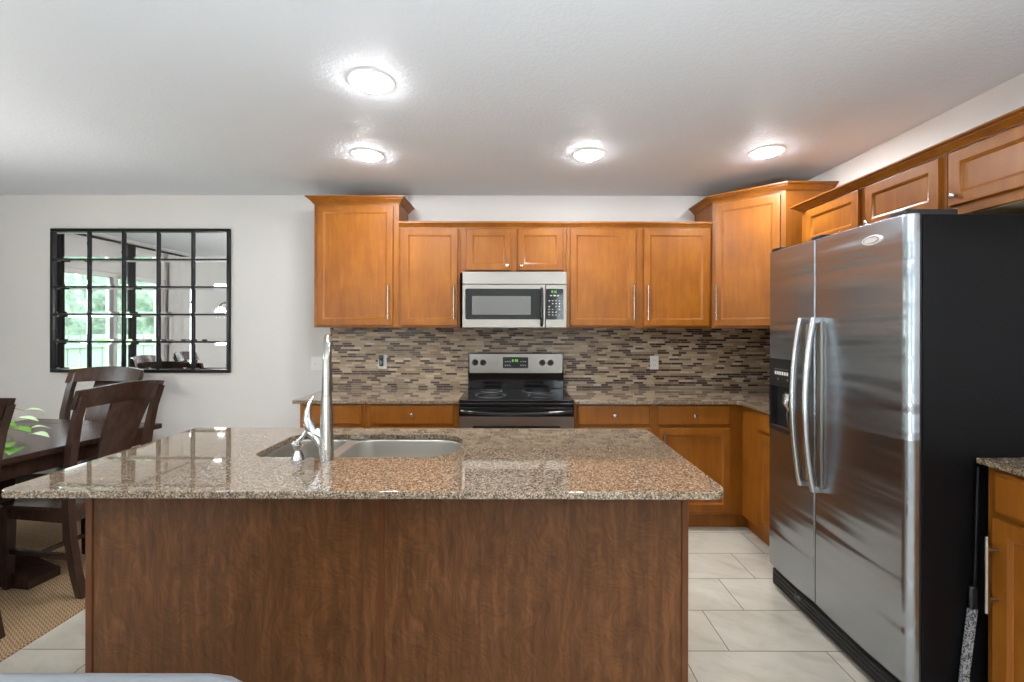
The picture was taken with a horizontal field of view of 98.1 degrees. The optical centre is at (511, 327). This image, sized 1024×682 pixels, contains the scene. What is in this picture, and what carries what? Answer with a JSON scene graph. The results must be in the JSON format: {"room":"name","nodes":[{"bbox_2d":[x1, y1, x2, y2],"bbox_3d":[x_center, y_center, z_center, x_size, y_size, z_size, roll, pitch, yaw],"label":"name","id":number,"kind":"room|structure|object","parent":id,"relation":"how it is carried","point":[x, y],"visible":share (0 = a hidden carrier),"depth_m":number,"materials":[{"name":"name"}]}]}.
{"room":"kitchen","nodes":[
{"label":"kitchen","id":0,"kind":"room"},
{"bbox_2d":[0,195,706,447],"bbox_3d":[-1.321,0.149,3.776,7.350,2.510,0.150,0,0,0],"label":"wall","id":1,"kind":"structure","parent":0,"point":[275,338],"depth_m":3.70,"materials":[{"name":"white paint"}]},
{"bbox_2d":[50,228,230,372],"bbox_3d":[-3.086,-0.227,3.690,1.490,1.195,0.025,0,0,0],"label":"wall mirror","id":2,"kind":"object","parent":1,"relation":"attached to","point":[164,295],"visible":0.94,"depth_m":3.69,"materials":[{"name":"mirror"}]},
{"bbox_2d":[311,357,322,370],"bbox_3d":[-1.617,0.299,3.694,0.116,0.114,0.016,0,0,0],"label":"light switch","id":3,"kind":"object","parent":1,"relation":"attached to","point":[316,362],"visible":0.76,"depth_m":3.69,"materials":[{"name":"white plastic"}]},
{"bbox_2d":[305,195,414,327],"bbox_3d":[-1.187,-0.500,3.516,0.749,0.993,0.370,0,0,0],"label":"upper cabinet","id":4,"kind":"object","parent":1,"relation":"attached to","point":[356,237],"visible":0.97,"depth_m":3.38,"materials":[{"name":"brown wood"}]},
{"bbox_2d":[399,228,462,327],"bbox_3d":[-0.630,-0.382,3.515,0.464,0.760,0.369,0,0,0],"label":"upper cabinet","id":5,"kind":"object","parent":1,"relation":"attached to","point":[430,277],"visible":0.94,"depth_m":3.38,"materials":[{"name":"brown wood"}]},
{"bbox_2d":[460,228,565,273],"bbox_3d":[0.009,-0.590,3.522,0.808,0.342,0.355,0,0,0],"label":"upper cabinet","id":6,"kind":"object","parent":1,"relation":"attached to","point":[481,249],"visible":0.99,"depth_m":3.38,"materials":[{"name":"brown wood"}]},
{"bbox_2d":[462,272,566,327],"bbox_3d":[0.019,-0.209,3.467,0.777,0.416,0.445,0,0,0],"label":"microwave","id":7,"kind":"object","parent":6,"relation":"attached to","point":[489,299],"visible":1,"depth_m":3.30,"materials":[{"name":"silver metal"}]},
{"bbox_2d":[330,328,769,388],"bbox_3d":[0.341,0.251,3.695,3.705,0.501,0.008,0,0,0],"label":"tile backsplash","id":8,"kind":"structure","parent":1,"relation":"attached to","point":[689,358],"depth_m":3.69,"materials":[{"name":"tile"}]},
{"bbox_2d":[378,355,386,368],"bbox_3d":[-1.077,0.283,3.689,0.072,0.114,0.009,0,0,0],"label":"outlet","id":9,"kind":"object","parent":8,"relation":"attached to","point":[384,366],"visible":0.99,"depth_m":3.69,"materials":[{"name":"white plastic"}]},
{"bbox_2d":[378,355,383,365],"bbox_3d":[-1.082,0.270,3.668,0.039,0.090,0.034,0,0,0],"label":"plug","id":10,"kind":"object","parent":9,"relation":"attached to","point":[381,357],"visible":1,"depth_m":3.66,"materials":[{"name":"black plastic"}]},
{"bbox_2d":[650,356,658,368],"bbox_3d":[1.182,0.288,3.686,0.072,0.114,0.009,0,0,0],"label":"outlet","id":11,"kind":"object","parent":8,"relation":"attached to","point":[654,360],"visible":1,"depth_m":3.69,"materials":[{"name":"white plastic"}]},
{"bbox_2d":[566,228,710,327],"bbox_3d":[0.966,-0.379,3.514,1.103,0.760,0.369,0,0,0],"label":"upper cabinet","id":12,"kind":"object","parent":1,"relation":"attached to","point":[617,277],"visible":0.97,"depth_m":3.38,"materials":[{"name":"brown wood"}]},
{"bbox_2d":[398,221,712,228],"bbox_3d":[0.328,-0.783,3.375,2.379,0.046,0.030,0,0,0],"label":"crown molding","id":13,"kind":"structure","parent":12,"relation":"attached to","point":[402,224],"depth_m":3.37,"materials":[{"name":"brown wood"}]},
{"bbox_2d":[688,181,838,327],"bbox_3d":[1.836,-0.494,3.345,0.735,0.993,0.706,0,0,0],"label":"upper cabinet","id":14,"kind":"object","parent":1,"relation":"attached to","point":[749,223],"visible":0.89,"depth_m":3.19,"materials":[{"name":"brown wood"}]},
{"bbox_2d":[0,498,873,681],"bbox_3d":[-1.328,1.454,-0.099,7.350,0.100,7.900,0,0,0],"label":"floor","id":15,"kind":"structure","parent":0,"point":[742,627],"depth_m":2.04,"materials":[{"name":"beige tile"}]},
{"bbox_2d":[0,520,84,661],"bbox_3d":[-3.266,1.395,2.143,2.370,0.010,2.680,0,0,0],"label":"jute rug","id":16,"kind":"object","parent":15,"relation":"on","point":[27,615],"visible":0.27,"depth_m":2.27,"materials":[{"name":"beige wicker"}]},
{"bbox_2d":[0,398,15,638],"bbox_3d":[-2.545,0.845,1.837,0.601,1.094,0.464,0,0,9],"label":"dining chair","id":17,"kind":"object","parent":16,"relation":"on","point":[7,405],"visible":1,"depth_m":2.00,"materials":[{"name":"brown wood"}]},
{"bbox_2d":[15,366,143,540],"bbox_3d":[-3.096,0.844,3.149,0.566,1.094,0.601,0,0,2],"label":"dining chair","id":18,"kind":"object","parent":16,"relation":"on","point":[104,375],"visible":0.16,"depth_m":3.36,"materials":[{"name":"brown wood"}]},
{"bbox_2d":[0,418,161,589],"bbox_3d":[-3.026,1.015,2.001,1.040,0.752,2.150,0,0,8],"label":"dining table","id":19,"kind":"object","parent":16,"relation":"on","point":[39,453],"visible":0.45,"depth_m":2.46,"materials":[{"name":"brown wood"}]},
{"bbox_2d":[4,408,48,454],"bbox_3d":[-2.805,0.511,2.333,0.563,0.257,0.529,0,0,45],"label":"potted plant","id":20,"kind":"object","parent":19,"relation":"on","point":[9,450],"visible":0.66,"depth_m":2.32,"materials":[{"name":"green plant"}]},
{"bbox_2d":[0,380,164,598],"bbox_3d":[-2.400,0.845,2.517,0.601,1.094,0.464,0,0,9],"label":"dining chair","id":21,"kind":"object","parent":16,"relation":"on","point":[128,401],"visible":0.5,"depth_m":2.35,"materials":[{"name":"brown wood"}]},
{"bbox_2d":[0,673,241,681],"bbox_3d":[-0.891,1.039,0.538,0.970,0.732,0.715,0,0,0],"label":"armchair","id":22,"kind":"object","parent":15,"relation":"on","point":[4,677],"visible":1,"depth_m":0.86,"materials":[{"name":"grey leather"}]},
{"bbox_2d":[300,404,366,427],"bbox_3d":[-1.246,0.964,3.366,0.462,0.880,0.669,0,0,0],"label":"base cabinet","id":23,"kind":"object","parent":15,"relation":"on","point":[344,415],"visible":0.11,"depth_m":3.07,"materials":[{"name":"brown wood"}]},
{"bbox_2d":[85,440,688,681],"bbox_3d":[-0.441,0.961,1.866,2.121,0.890,0.613,0,0,0],"label":"kitchen island","id":24,"kind":"object","parent":15,"relation":"on","point":[245,590],"visible":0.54,"depth_m":1.56,"materials":[{"name":"brown wood"}]},
{"bbox_2d":[1,428,723,499],"bbox_3d":[-0.448,0.504,1.759,2.212,0.024,0.847,0,0,0],"label":"island countertop","id":25,"kind":"structure","parent":24,"relation":"on","point":[196,463],"depth_m":1.55,"materials":[{"name":"stone"}]},
{"bbox_2d":[291,430,306,460],"bbox_3d":[-0.796,0.436,1.657,0.054,0.111,0.045,0,0,32],"label":"soap dispenser","id":26,"kind":"object","parent":25,"relation":"on","point":[298,455],"visible":0.99,"depth_m":1.65,"materials":[{"name":"silver metal"}]},
{"bbox_2d":[302,334,333,461],"bbox_3d":[-0.724,0.257,1.747,0.117,0.469,0.232,0,0,0],"label":"faucet","id":27,"kind":"object","parent":25,"relation":"on","point":[322,437],"visible":1,"depth_m":1.64,"materials":[{"name":"silver metal"}]},
{"bbox_2d":[262,440,461,456],"bbox_3d":[-0.606,0.608,1.867,0.823,0.186,0.401,0,0,0],"label":"sink","id":28,"kind":"object","parent":25,"relation":"in","point":[342,448],"visible":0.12,"depth_m":2.04,"materials":[{"name":"silver metal"}]},
{"bbox_2d":[367,402,459,427],"bbox_3d":[-0.692,0.965,3.365,0.643,0.880,0.669,0,0,0],"label":"base cabinet","id":29,"kind":"object","parent":15,"relation":"on","point":[378,415],"visible":0.3,"depth_m":3.07,"materials":[{"name":"brown wood"}]},
{"bbox_2d":[292,388,467,403],"bbox_3d":[-0.943,0.512,3.378,1.149,0.024,0.644,0,0,0],"label":"countertop","id":30,"kind":"structure","parent":29,"relation":"on","point":[339,395],"depth_m":3.24,"materials":[{"name":"stone"}]},
{"bbox_2d":[459,352,573,427],"bbox_3d":[0.030,0.805,3.325,0.780,1.204,0.726,0,0,0],"label":"range","id":31,"kind":"object","parent":15,"relation":"on","point":[505,389],"visible":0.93,"depth_m":3.38,"materials":[{"name":"black metal"}]},
{"bbox_2d":[460,388,572,402],"bbox_3d":[0.030,0.502,3.351,0.780,0.021,0.638,0,0,0],"label":"cooktop","id":32,"kind":"object","parent":31,"relation":"in","point":[472,395],"depth_m":3.23,"materials":[{"name":"black glass"}]},
{"bbox_2d":[573,403,653,434],"bbox_3d":[0.707,0.968,3.364,0.556,0.880,0.669,0,0,0],"label":"base cabinet","id":33,"kind":"object","parent":15,"relation":"on","point":[586,416],"visible":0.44,"depth_m":3.07,"materials":[{"name":"brown wood"}]},
{"bbox_2d":[654,405,741,526],"bbox_3d":[1.293,0.969,3.363,0.614,0.880,0.669,0,0,0],"label":"base cabinet","id":34,"kind":"object","parent":15,"relation":"on","point":[709,437],"visible":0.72,"depth_m":3.08,"materials":[{"name":"brown wood"}]},
{"bbox_2d":[737,406,769,546],"bbox_3d":[1.871,0.971,3.075,0.659,0.880,1.244,0,0,0],"label":"base cabinet","id":35,"kind":"object","parent":15,"relation":"on","point":[755,516],"visible":0.11,"depth_m":2.92,"materials":[{"name":"brown wood"}]},
{"bbox_2d":[564,388,768,413],"bbox_3d":[1.315,0.517,3.075,1.772,0.024,1.245,0,0,0],"label":"countertop","id":36,"kind":"structure","parent":35,"relation":"on","point":[756,399],"depth_m":3.26,"materials":[{"name":"stone"}]},
{"bbox_2d":[769,209,1023,681],"bbox_3d":[1.745,0.491,2.006,0.851,1.838,0.856,0,0,0],"label":"refrigerator","id":37,"kind":"object","parent":15,"relation":"on","point":[896,360],"visible":1,"depth_m":1.63,"materials":[{"name":"silver metal"}]},
{"bbox_2d":[958,467,979,681],"bbox_3d":[1.598,0.950,1.564,0.093,0.920,0.020,0,0,0],"label":"mop","id":38,"kind":"object","parent":15,"relation":"on","point":[971,615],"visible":1,"depth_m":1.56,"materials":[{"name":"fabric"}]},
{"bbox_2d":[984,467,1023,681],"bbox_3d":[1.899,0.944,1.101,0.599,0.933,0.905,0,0,0],"label":"base cabinet","id":39,"kind":"object","parent":15,"relation":"on","point":[1004,542],"visible":0.97,"depth_m":1.48,"materials":[{"name":"brown wood"}]},
{"bbox_2d":[976,458,1023,476],"bbox_3d":[1.916,0.467,1.097,0.567,0.020,0.937,0,0,0],"label":"countertop","id":40,"kind":"structure","parent":39,"relation":"on","point":[1015,466],"depth_m":1.50,"materials":[{"name":"stone"}]},
{"bbox_2d":[0,0,1023,195],"bbox_3d":[-1.323,-1.166,-0.099,7.350,0.120,7.900,0,0,0],"label":"ceiling","id":41,"kind":"structure","parent":0,"point":[98,97],"depth_m":2.02,"materials":[{"name":"white paint"}]},
{"bbox_2d":[350,148,384,160],"bbox_3d":[-0.922,-1.096,2.831,0.212,0.018,0.212,0,0,0],"label":"recessed light","id":42,"kind":"object","parent":41,"relation":"in","point":[366,154],"visible":1,"depth_m":2.80,"materials":[{"name":"white"}]},
{"bbox_2d":[346,68,395,94],"bbox_3d":[-0.631,-1.095,1.990,0.212,0.018,0.212,0,0,0],"label":"recessed light","id":43,"kind":"object","parent":41,"relation":"in","point":[367,80],"visible":1,"depth_m":1.96,"materials":[{"name":"white"}]},
{"bbox_2d":[572,148,605,160],"bbox_3d":[0.487,-1.093,2.820,0.212,0.018,0.212,0,0,0],"label":"recessed light","id":44,"kind":"object","parent":41,"relation":"in","point":[585,154],"visible":1,"depth_m":2.79,"materials":[{"name":"white"}]},
{"bbox_2d":[747,144,786,157],"bbox_3d":[1.588,-1.091,2.768,0.212,0.018,0.212,0,0,0],"label":"recessed light","id":45,"kind":"object","parent":41,"relation":"in","point":[766,151],"visible":1,"depth_m":2.74,"materials":[{"name":"white"}]},
{"bbox_2d":[808,73,1023,186],"bbox_3d":[2.275,0.157,-0.102,0.150,2.510,7.600,0,0,0],"label":"wall","id":46,"kind":"structure","parent":0,"point":[1008,96],"depth_m":2.31,"materials":[{"name":"white paint"}]},
{"bbox_2d":[802,154,947,242],"bbox_3d":[2.016,-0.609,2.393,0.373,0.280,0.960,0,0,0],"label":"upper cabinet","id":47,"kind":"object","parent":46,"relation":"attached to","point":[923,186],"visible":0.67,"depth_m":2.23,"materials":[{"name":"brown wood"}]},
{"bbox_2d":[789,106,1023,211],"bbox_3d":[2.014,-0.770,1.981,0.378,0.042,1.886,0,0,0],"label":"crown molding","id":48,"kind":"structure","parent":47,"relation":"attached to","point":[1014,118],"depth_m":1.98,"materials":[{"name":"brown wood"}]},
{"bbox_2d":[948,124,1023,213],"bbox_3d":[2.015,-0.609,1.474,0.373,0.280,0.873,0,0,0],"label":"upper cabinet","id":49,"kind":"object","parent":46,"relation":"attached to","point":[986,176],"visible":0.94,"depth_m":1.74,"materials":[{"name":"brown wood"}]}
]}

